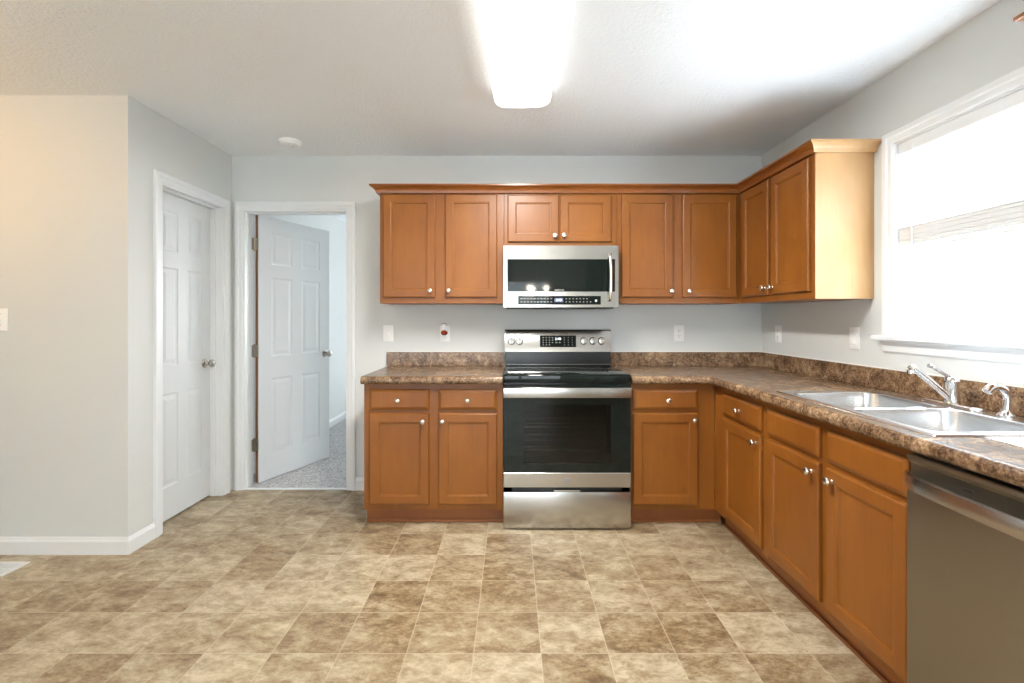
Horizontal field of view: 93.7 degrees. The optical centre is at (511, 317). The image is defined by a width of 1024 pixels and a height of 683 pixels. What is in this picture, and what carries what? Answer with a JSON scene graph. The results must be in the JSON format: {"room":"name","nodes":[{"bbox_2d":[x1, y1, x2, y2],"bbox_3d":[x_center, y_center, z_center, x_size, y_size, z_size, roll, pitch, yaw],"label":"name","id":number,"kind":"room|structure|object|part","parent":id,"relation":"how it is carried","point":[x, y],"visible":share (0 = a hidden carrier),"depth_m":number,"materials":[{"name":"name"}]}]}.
{"room":"kitchen","nodes":[
{"label":"kitchen","id":0,"kind":"room"},
{"bbox_2d":[0,95,105,536],"bbox_3d":[-3.480,0.035,2.614,2.640,2.440,0.115,0,0,0],"label":"wall","id":1,"kind":"structure","parent":0,"point":[53,147],"depth_m":2.56,"materials":[{"name":"white paint"}]},
{"bbox_2d":[0,309,7,330],"bbox_3d":[-2.718,0.008,2.548,0.074,0.117,0.016,0,0,0],"label":"wall switch","id":2,"kind":"object","parent":1,"relation":"attached to","point":[3,312],"visible":1,"depth_m":2.55,"materials":[{"name":"white plastic"}]},
{"bbox_2d":[0,522,155,554],"bbox_3d":[-3.416,1.210,2.639,2.769,0.090,0.195,0,0,0],"label":"baseboard","id":3,"kind":"structure","parent":1,"relation":"attached to","point":[128,545],"depth_m":2.54,"materials":[{"name":"white wood"}]},
{"bbox_2d":[106,95,231,536],"bbox_3d":[-2.103,0.035,3.031,0.115,2.440,0.950,0,0,0],"label":"wall","id":4,"kind":"structure","parent":0,"point":[140,140],"depth_m":2.59,"materials":[{"name":"white paint"}]},
{"bbox_2d":[163,192,215,521],"bbox_3d":[-2.142,0.233,3.098,0.171,2.020,0.575,0,0,0],"label":"door","id":5,"kind":"structure","parent":4,"relation":"in","point":[187,363],"depth_m":3.12,"materials":[{"name":"white paint"}]},
{"bbox_3d":[-2.090,0.313,3.315,0.068,0.064,0.064,0,0,0],"label":"knob","id":6,"kind":"part","parent":5,"relation":"part of","materials":[{"name":"silver metal"}]},
{"bbox_2d":[153,169,229,537],"bbox_3d":[-2.036,0.203,3.098,0.018,2.103,0.721,0,0,0],"label":"trim","id":7,"kind":"structure","parent":4,"relation":"attached to","point":[159,177],"depth_m":2.78,"materials":[{"name":"white wood"}]},
{"bbox_2d":[162,183,223,532],"bbox_3d":[-2.101,0.233,3.098,0.118,2.045,0.607,0,0,0],"label":"trim","id":8,"kind":"structure","parent":4,"relation":"attached to","point":[216,210],"depth_m":3.38,"materials":[{"name":"white wood"}]},
{"bbox_2d":[254,215,345,461],"bbox_3d":[-2.143,0.035,5.611,0.115,2.440,3.979,0,0,0],"label":"wall","id":9,"kind":"structure","parent":0,"point":[336,228],"depth_m":5.64,"materials":[{"name":"white paint"}]},
{"bbox_2d":[254,411,345,472],"bbox_3d":[-2.078,1.210,5.620,0.014,0.090,3.959,0,0,0],"label":"baseboard","id":10,"kind":"structure","parent":9,"relation":"attached to","point":[342,416],"depth_m":5.64,"materials":[{"name":"white"}]},
{"bbox_2d":[0,418,882,682],"bbox_3d":[-1.489,1.282,2.100,6.622,0.066,11.000,0,0,0],"label":"floor","id":11,"kind":"structure","parent":0,"point":[251,586],"depth_m":2.10,"materials":[{"name":"tile"}]},
{"bbox_2d":[0,562,29,576],"bbox_3d":[-2.612,1.252,2.392,0.280,0.006,0.140,0,0,0],"label":"floor vent","id":12,"kind":"object","parent":11,"relation":"in","point":[6,568],"visible":1,"depth_m":2.42,"materials":[{"name":"white metal"}]},
{"bbox_2d":[364,382,503,521],"bbox_3d":[-0.473,0.825,3.175,0.839,0.860,0.658,0,0,0],"label":"base cabinet","id":13,"kind":"object","parent":11,"relation":"on","point":[433,452],"visible":0.99,"depth_m":2.89,"materials":[{"name":"brown wood"}]},
{"bbox_3d":[-0.677,0.490,2.887,0.359,0.123,0.020,0,0,0],"label":"drawer","id":14,"kind":"part","parent":13,"relation":"part of","materials":[{"name":"brown wood"}]},
{"bbox_3d":[-0.677,0.846,2.887,0.359,0.546,0.020,0,0,0],"label":"door","id":15,"kind":"part","parent":13,"relation":"part of","materials":[{"name":"brown wood"}]},
{"bbox_2d":[360,351,503,383],"bbox_3d":[-0.483,0.318,3.173,0.854,0.150,0.665,0,0,0],"label":"countertop","id":16,"kind":"structure","parent":13,"relation":"on","point":[403,367],"depth_m":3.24,"materials":[{"name":"brown stone"}]},
{"bbox_3d":[-0.266,0.490,2.887,0.351,0.123,0.020,0,0,0],"label":"drawer","id":17,"kind":"part","parent":13,"relation":"part of","materials":[{"name":"brown wood"}]},
{"bbox_3d":[-0.266,0.846,2.887,0.351,0.546,0.020,0,0,0],"label":"door","id":18,"kind":"part","parent":13,"relation":"part of","materials":[{"name":"brown wood"}]},
{"bbox_2d":[503,329,631,527],"bbox_3d":[0.326,0.667,3.154,0.757,1.176,0.694,0,0,0],"label":"stove","id":19,"kind":"object","parent":11,"relation":"on","point":[567,410],"visible":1,"depth_m":2.83,"materials":[{"name":"silver metal"}]},
{"bbox_3d":[-0.004,0.163,3.384,0.054,0.054,0.043,0,0,0],"label":"control knob","id":20,"kind":"part","parent":19,"relation":"part of","materials":[{"name":"silver metal"}]},
{"bbox_3d":[0.052,0.163,3.384,0.054,0.054,0.043,0,0,0],"label":"control knob","id":21,"kind":"part","parent":19,"relation":"part of","materials":[{"name":"silver metal"}]},
{"bbox_3d":[0.326,0.328,3.401,0.748,0.006,0.016,0,0,0],"label":"riser trim","id":22,"kind":"part","parent":19,"relation":"part of","materials":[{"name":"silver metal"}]},
{"bbox_3d":[0.326,0.159,3.447,0.756,0.160,0.108,0,0,0],"label":"control panel","id":23,"kind":"part","parent":19,"relation":"part of","materials":[{"name":"silver metal"}]},
{"bbox_3d":[0.326,1.136,2.849,0.754,0.214,0.029,0,0,0],"label":"storage drawer","id":24,"kind":"part","parent":19,"relation":"part of","materials":[{"name":"silver metal"}]},
{"bbox_2d":[503,365,630,382],"bbox_3d":[0.326,0.358,3.131,0.757,0.050,0.601,0,0,0],"label":"cooktop","id":25,"kind":"object","parent":19,"relation":"in","point":[512,373],"depth_m":2.84,"materials":[{"name":"black glass"}]},
{"bbox_2d":[503,384,631,486],"bbox_3d":[0.326,0.697,3.066,0.756,0.608,0.518,0,0,0],"label":"oven","id":26,"kind":"object","parent":19,"relation":"in","point":[556,435],"depth_m":2.83,"materials":[{"name":"black glass"}]},
{"bbox_3d":[0.508,0.163,3.384,0.054,0.054,0.043,0,0,0],"label":"control knob","id":27,"kind":"part","parent":19,"relation":"part of","materials":[{"name":"silver metal"}]},
{"bbox_3d":[0.572,0.163,3.384,0.054,0.054,0.043,0,0,0],"label":"control knob","id":28,"kind":"part","parent":19,"relation":"part of","materials":[{"name":"silver metal"}]},
{"bbox_3d":[0.634,0.163,3.384,0.054,0.054,0.043,0,0,0],"label":"control knob","id":29,"kind":"part","parent":19,"relation":"part of","materials":[{"name":"silver metal"}]},
{"bbox_2d":[629,383,720,521],"bbox_3d":[1.000,0.825,3.175,0.572,0.860,0.658,0,0,0],"label":"base cabinet","id":30,"kind":"object","parent":11,"relation":"on","point":[673,425],"visible":0.86,"depth_m":2.89,"materials":[{"name":"brown wood"}]},
{"bbox_3d":[0.922,0.490,2.887,0.390,0.123,0.020,0,0,0],"label":"drawer","id":31,"kind":"part","parent":30,"relation":"part of","materials":[{"name":"brown wood"}]},
{"bbox_3d":[0.922,0.846,2.887,0.390,0.546,0.020,0,0,0],"label":"door","id":32,"kind":"part","parent":30,"relation":"part of","materials":[{"name":"brown wood"}]},
{"bbox_2d":[715,386,779,578],"bbox_3d":[1.496,0.825,2.601,0.648,0.860,0.591,0,0,0],"label":"base cabinet","id":33,"kind":"object","parent":11,"relation":"on","point":[740,420],"visible":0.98,"depth_m":2.54,"materials":[{"name":"brown wood"}]},
{"bbox_3d":[1.188,0.493,2.546,0.032,0.032,0.033,0,0,0],"label":"knob","id":34,"kind":"part","parent":33,"relation":"part of","materials":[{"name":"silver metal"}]},
{"bbox_3d":[1.214,0.846,2.546,0.020,0.546,0.422,0,0,0],"label":"door","id":35,"kind":"part","parent":33,"relation":"part of","materials":[{"name":"brown wood"}]},
{"bbox_3d":[1.214,0.490,2.546,0.020,0.123,0.422,0,0,0],"label":"drawer","id":36,"kind":"part","parent":33,"relation":"part of","materials":[{"name":"brown wood"}]},
{"bbox_3d":[1.188,0.615,2.372,0.032,0.032,0.033,0,0,0],"label":"knob","id":37,"kind":"part","parent":33,"relation":"part of","materials":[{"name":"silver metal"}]},
{"bbox_2d":[766,403,915,682],"bbox_3d":[1.496,0.825,1.879,0.648,0.860,0.852,0,0,0],"label":"base cabinet","id":38,"kind":"object","parent":11,"relation":"on","point":[836,497],"visible":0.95,"depth_m":1.77,"materials":[{"name":"brown wood"}]},
{"bbox_3d":[1.214,0.846,2.085,0.020,0.546,0.386,0,0,0],"label":"door","id":39,"kind":"part","parent":38,"relation":"part of","materials":[{"name":"brown wood"}]},
{"bbox_3d":[1.214,0.490,2.085,0.020,0.123,0.386,0,0,0],"label":"drawer","id":40,"kind":"part","parent":38,"relation":"part of","materials":[{"name":"brown wood"}]},
{"bbox_3d":[1.188,0.615,1.930,0.032,0.032,0.033,0,0,0],"label":"knob","id":41,"kind":"part","parent":38,"relation":"part of","materials":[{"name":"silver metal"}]},
{"bbox_2d":[611,351,1023,487],"bbox_3d":[1.267,0.318,1.933,1.108,0.150,3.146,0,0,0],"label":"countertop","id":42,"kind":"structure","parent":38,"relation":"on","point":[758,375],"depth_m":2.30,"materials":[{"name":"brown stone"}]},
{"bbox_2d":[776,391,1023,436],"bbox_3d":[1.503,0.433,1.830,0.530,0.182,0.850,0,0,0],"label":"sink","id":43,"kind":"object","parent":42,"relation":"in","point":[909,412],"visible":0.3,"depth_m":1.81,"materials":[{"name":"silver metal"}]},
{"bbox_3d":[1.464,0.433,2.027,0.397,0.182,0.380,0,0,0],"label":"bowl","id":44,"kind":"part","parent":43,"relation":"part of","materials":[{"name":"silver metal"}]},
{"bbox_3d":[1.464,0.433,1.633,0.397,0.182,0.380,0,0,0],"label":"bowl","id":45,"kind":"part","parent":43,"relation":"part of","materials":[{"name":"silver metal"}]},
{"bbox_2d":[907,363,986,411],"bbox_3d":[1.647,0.260,1.875,0.198,0.162,0.250,0,0,0],"label":"faucet","id":46,"kind":"object","parent":43,"relation":"on","point":[950,393],"visible":1,"depth_m":1.86,"materials":[{"name":"silver metal"}]},
{"bbox_3d":[1.631,0.253,1.877,0.166,0.140,0.026,0,0,2],"label":"spout","id":47,"kind":"part","parent":46,"relation":"part of","materials":[{"name":"silver metal"}]},
{"bbox_3d":[1.683,0.210,1.883,0.087,0.062,0.027,0,0,12],"label":"lever","id":48,"kind":"part","parent":46,"relation":"part of","materials":[{"name":"silver metal"}]},
{"bbox_3d":[1.718,0.336,1.875,0.056,0.011,0.250,0,0,0],"label":"deck plate","id":49,"kind":"part","parent":46,"relation":"part of","materials":[{"name":"silver metal"}]},
{"bbox_2d":[982,382,1016,417],"bbox_3d":[1.696,0.283,1.672,0.105,0.117,0.052,0,0,0],"label":"sprayer","id":50,"kind":"object","parent":43,"relation":"on","point":[1006,411],"visible":1,"depth_m":1.66,"materials":[{"name":"silver metal"}]},
{"bbox_3d":[1.188,0.615,1.806,0.032,0.032,0.033,0,0,0],"label":"knob","id":51,"kind":"part","parent":38,"relation":"part of","materials":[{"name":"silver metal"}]},
{"bbox_3d":[1.214,0.846,1.655,0.020,0.546,0.378,0,0,0],"label":"door","id":52,"kind":"part","parent":38,"relation":"part of","materials":[{"name":"brown wood"}]},
{"bbox_3d":[1.214,0.490,1.655,0.020,0.123,0.378,0,0,0],"label":"drawer","id":53,"kind":"part","parent":38,"relation":"part of","materials":[{"name":"brown wood"}]},
{"bbox_2d":[904,453,1023,682],"bbox_3d":[1.472,0.828,1.145,0.665,0.855,0.602,0,0,0],"label":"dishwasher","id":54,"kind":"object","parent":11,"relation":"on","point":[965,528],"visible":0.98,"depth_m":1.27,"materials":[{"name":"silver metal"}]},
{"bbox_3d":[1.165,0.479,1.145,0.053,0.048,0.596,0,0,0],"label":"handle","id":55,"kind":"part","parent":54,"relation":"part of","materials":[{"name":"silver metal"}]},
{"bbox_2d":[232,156,760,489],"bbox_3d":[-0.099,0.035,3.563,4.122,2.440,0.115,0,0,0],"label":"wall","id":56,"kind":"structure","parent":0,"point":[726,327],"depth_m":3.51,"materials":[{"name":"white paint"}]},
{"bbox_2d":[252,215,331,482],"bbox_3d":[-1.794,0.233,3.946,0.171,2.020,0.770,0,0,22],"label":"door","id":57,"kind":"structure","parent":56,"relation":"in","point":[292,353],"depth_m":3.91,"materials":[{"name":"white paint"}]},
{"bbox_3d":[-1.626,0.313,4.230,0.068,0.064,0.064,0,0,21],"label":"knob","id":58,"kind":"part","parent":57,"relation":"part of","materials":[{"name":"silver metal"}]},
{"bbox_2d":[234,201,355,490],"bbox_3d":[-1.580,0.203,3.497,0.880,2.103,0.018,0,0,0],"label":"trim","id":59,"kind":"structure","parent":56,"relation":"attached to","point":[239,206],"depth_m":3.49,"materials":[{"name":"white wood"}]},
{"bbox_2d":[243,488,347,489],"bbox_3d":[-1.580,1.251,3.514,0.764,0.008,0.028,0,0,0],"label":"threshold","id":60,"kind":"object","parent":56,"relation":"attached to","point":[245,488],"depth_m":3.50,"materials":[{"name":"white wood"}]},
{"bbox_2d":[355,477,363,490],"bbox_3d":[-1.018,1.210,3.499,0.250,0.090,0.014,0,0,0],"label":"baseboard","id":61,"kind":"structure","parent":56,"relation":"attached to","point":[359,481],"depth_m":3.49,"materials":[{"name":"white"}]},
{"bbox_2d":[383,325,392,340],"bbox_3d":[-0.902,0.112,3.498,0.074,0.117,0.016,0,0,0],"label":"wall switch","id":62,"kind":"object","parent":56,"relation":"attached to","point":[387,329],"visible":1,"depth_m":3.50,"materials":[{"name":"white plastic"}]},
{"bbox_2d":[369,184,503,304],"bbox_3d":[-0.495,-0.488,3.324,0.884,0.783,0.362,0,0,0],"label":"upper cabinet","id":63,"kind":"object","parent":56,"relation":"attached to","point":[441,244],"visible":0.99,"depth_m":3.19,"materials":[{"name":"brown wood"}]},
{"bbox_3d":[-0.683,-0.478,3.189,0.345,0.682,0.020,0,0,0],"label":"door","id":64,"kind":"part","parent":63,"relation":"part of","materials":[{"name":"brown wood"}]},
{"bbox_3d":[-0.495,-0.854,3.324,0.884,0.052,0.362,0,0,0],"label":"crown moulding","id":65,"kind":"part","parent":63,"relation":"part of","materials":[{"name":"brown wood"}]},
{"bbox_3d":[-0.272,-0.478,3.189,0.345,0.682,0.020,0,0,0],"label":"door","id":66,"kind":"part","parent":63,"relation":"part of","materials":[{"name":"brown wood"}]},
{"bbox_2d":[440,326,449,341],"bbox_3d":[-0.490,0.114,3.502,0.074,0.117,0.008,0,0,0],"label":"wall outlet","id":67,"kind":"object","parent":56,"relation":"attached to","point":[443,338],"visible":0.7,"depth_m":3.50,"materials":[{"name":"white plastic"}]},
{"bbox_2d":[441,323,447,334],"bbox_3d":[-0.490,0.081,3.474,0.052,0.089,0.051,0,0,0],"label":"air freshener","id":68,"kind":"object","parent":67,"relation":"attached to","point":[444,325],"visible":1,"depth_m":3.46,"materials":[{"name":"white plastic"}]},
{"bbox_2d":[387,352,503,365],"bbox_3d":[-0.483,0.298,3.495,0.854,0.100,0.020,0,0,0],"label":"backsplash","id":69,"kind":"structure","parent":56,"relation":"attached to","point":[393,358],"depth_m":3.49,"materials":[{"name":"brown stone"}]},
{"bbox_2d":[504,184,618,245],"bbox_3d":[0.324,-0.680,3.324,0.753,0.400,0.362,0,0,0],"label":"upper cabinet","id":70,"kind":"object","parent":56,"relation":"attached to","point":[534,214],"visible":0.98,"depth_m":3.18,"materials":[{"name":"brown wood"}]},
{"bbox_3d":[0.141,-0.660,3.189,0.340,0.311,0.020,0,0,0],"label":"door","id":71,"kind":"part","parent":70,"relation":"part of","materials":[{"name":"brown wood"}]},
{"bbox_2d":[503,246,618,308],"bbox_3d":[0.317,-0.264,3.280,0.747,0.410,0.448,0,0,0],"label":"microwave","id":72,"kind":"object","parent":70,"relation":"attached to","point":[534,277],"visible":1,"depth_m":3.11,"materials":[{"name":"silver metal"}]},
{"bbox_3d":[0.631,-0.263,3.083,0.022,0.314,0.056,0,0,0],"label":"handle","id":73,"kind":"part","parent":72,"relation":"part of","materials":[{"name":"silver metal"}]},
{"bbox_3d":[0.324,-0.854,3.171,0.753,0.052,0.056,0,0,0],"label":"crown moulding","id":74,"kind":"part","parent":70,"relation":"part of","materials":[{"name":"brown wood"}]},
{"bbox_3d":[0.489,-0.660,3.189,0.342,0.311,0.020,0,0,0],"label":"door","id":75,"kind":"part","parent":70,"relation":"part of","materials":[{"name":"brown wood"}]},
{"bbox_2d":[617,184,740,304],"bbox_3d":[1.113,-0.488,3.324,0.826,0.783,0.362,0,0,0],"label":"upper cabinet","id":76,"kind":"object","parent":56,"relation":"attached to","point":[679,244],"visible":0.98,"depth_m":3.19,"materials":[{"name":"brown wood"}]},
{"bbox_3d":[0.898,-0.478,3.189,0.343,0.682,0.020,0,0,0],"label":"door","id":77,"kind":"part","parent":76,"relation":"part of","materials":[{"name":"brown wood"}]},
{"bbox_3d":[1.113,-0.854,3.171,0.826,0.052,0.056,0,0,0],"label":"crown moulding","id":78,"kind":"part","parent":76,"relation":"part of","materials":[{"name":"brown wood"}]},
{"bbox_3d":[1.312,-0.478,3.189,0.360,0.682,0.020,0,0,0],"label":"door","id":79,"kind":"part","parent":76,"relation":"part of","materials":[{"name":"brown wood"}]},
{"bbox_2d":[674,325,683,340],"bbox_3d":[1.219,0.112,3.502,0.074,0.117,0.008,0,0,0],"label":"wall outlet","id":80,"kind":"object","parent":56,"relation":"attached to","point":[678,329],"visible":1,"depth_m":3.50,"materials":[{"name":"white plastic"}]},
{"bbox_2d":[0,0,999,222],"bbox_3d":[-1.469,-1.215,2.107,6.862,0.060,11.215,0,0,0],"label":"ceiling","id":81,"kind":"structure","parent":0,"point":[334,77],"depth_m":2.27,"materials":[{"name":"white paint"}]},
{"bbox_2d":[278,137,301,148],"bbox_3d":[-1.485,-1.165,3.215,0.144,0.040,0.144,0,0,0],"label":"smoke detector","id":82,"kind":"object","parent":81,"relation":"attached to","point":[292,143],"visible":1,"depth_m":3.18,"materials":[{"name":"white plastic"}]},
{"bbox_2d":[474,0,556,107],"bbox_3d":[0.022,-1.137,1.900,0.296,0.096,1.230,0,0,3],"label":"ceiling light","id":83,"kind":"object","parent":81,"relation":"attached to","point":[518,36],"visible":1,"depth_m":1.94,"materials":[{"name":"white plastic"}]},
{"bbox_2d":[761,0,1023,385],"bbox_3d":[1.892,0.035,0.053,0.140,2.440,6.906,0,0,0],"label":"wall","id":84,"kind":"structure","parent":0,"point":[989,46],"depth_m":2.35,"materials":[{"name":"white paint"}]},
{"bbox_2d":[775,325,781,342],"bbox_3d":[1.818,0.110,3.277,0.008,0.117,0.074,0,0,0],"label":"wall outlet","id":85,"kind":"object","parent":84,"relation":"attached to","point":[778,329],"visible":1,"depth_m":3.27,"materials":[{"name":"white plastic"}]},
{"bbox_2d":[736,139,881,302],"bbox_3d":[1.645,-0.488,2.778,0.351,0.783,0.842,0,0,0],"label":"upper cabinet","id":86,"kind":"object","parent":84,"relation":"attached to","point":[807,216],"visible":1,"depth_m":2.44,"materials":[{"name":"brown wood"}]},
{"bbox_3d":[1.516,-0.478,2.996,0.020,0.682,0.328,0,0,0],"label":"door","id":87,"kind":"part","parent":86,"relation":"part of","materials":[{"name":"brown wood"}]},
{"bbox_3d":[1.498,-0.854,2.778,0.056,0.052,0.842,0,0,0],"label":"crown moulding","id":88,"kind":"part","parent":86,"relation":"part of","materials":[{"name":"brown wood"}]},
{"bbox_3d":[1.536,-0.473,2.808,0.019,0.753,0.780,0,0,0],"label":"frame","id":89,"kind":"part","parent":86,"relation":"part of","materials":[{"name":"brown wood"}]},
{"bbox_3d":[1.516,-0.478,2.623,0.020,0.682,0.354,0,0,0],"label":"door","id":90,"kind":"part","parent":86,"relation":"part of","materials":[{"name":"brown wood"}]},
{"bbox_3d":[1.673,-0.473,2.416,0.295,0.753,0.005,0,0,0],"label":"panel","id":91,"kind":"part","parent":86,"relation":"part of","materials":[{"name":"brown wood"}]},
{"bbox_3d":[1.645,-0.854,2.385,0.351,0.052,0.056,0,0,0],"label":"crown moulding","id":92,"kind":"part","parent":86,"relation":"part of","materials":[{"name":"brown wood"}]},
{"bbox_2d":[611,352,1023,416],"bbox_3d":[1.267,0.298,1.933,1.108,0.100,3.145,0,0,0],"label":"backsplash","id":93,"kind":"structure","parent":84,"relation":"attached to","point":[971,393],"depth_m":2.66,"materials":[{"name":"brown stone"}]},
{"bbox_2d":[849,327,859,349],"bbox_3d":[1.817,0.107,2.548,0.009,0.117,0.074,0,0,0],"label":"wall switch","id":94,"kind":"object","parent":84,"relation":"attached to","point":[854,332],"visible":1,"depth_m":2.54,"materials":[{"name":"white plastic"}]},
{"bbox_2d":[871,66,1023,364],"bbox_3d":[1.865,-0.361,1.888,0.195,1.057,0.962,0,0,0],"label":"window","id":95,"kind":"structure","parent":84,"relation":"in","point":[903,301],"depth_m":2.26,"materials":[{"name":"white"}]},
{"bbox_3d":[1.865,0.095,1.888,0.195,0.024,0.962,0,0,0],"label":"sill","id":96,"kind":"part","parent":95,"relation":"part of","materials":[{"name":"white"}]},
{"bbox_2d":[898,88,1023,282],"bbox_3d":[1.840,-0.492,1.888,0.041,0.660,0.768,0,0,0],"label":"window blind","id":97,"kind":"object","parent":95,"relation":"attached to","point":[1007,215],"visible":1,"depth_m":1.95,"materials":[{"name":"white plastic"}]},
{"bbox_3d":[1.857,-0.547,2.198,0.001,0.450,0.001,0,0,0],"label":"ladder cord","id":98,"kind":"part","parent":97,"relation":"part of","materials":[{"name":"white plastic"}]},
{"bbox_3d":[1.844,-0.321,1.888,0.024,0.014,0.768,0,0,0],"label":"rail","id":99,"kind":"part","parent":97,"relation":"part of","materials":[{"name":"white plastic"}]},
{"bbox_3d":[1.911,-0.153,1.888,0.022,0.473,0.776,0,0,0],"label":"sash","id":100,"kind":"part","parent":95,"relation":"part of","materials":[{"name":"white"}]},
{"bbox_3d":[1.938,-0.594,1.888,0.022,0.457,0.776,0,0,0],"label":"sash","id":101,"kind":"part","parent":95,"relation":"part of","materials":[{"name":"white"}]},
{"bbox_2d":[1013,12,1023,21],"bbox_3d":[1.645,-0.488,1.004,0.351,0.783,0.808,0,0,0],"label":"upper cabinet","id":102,"kind":"object","parent":84,"relation":"attached to","point":[1019,18],"visible":1,"depth_m":1.39,"materials":[{"name":"brown wood"}]}
]}

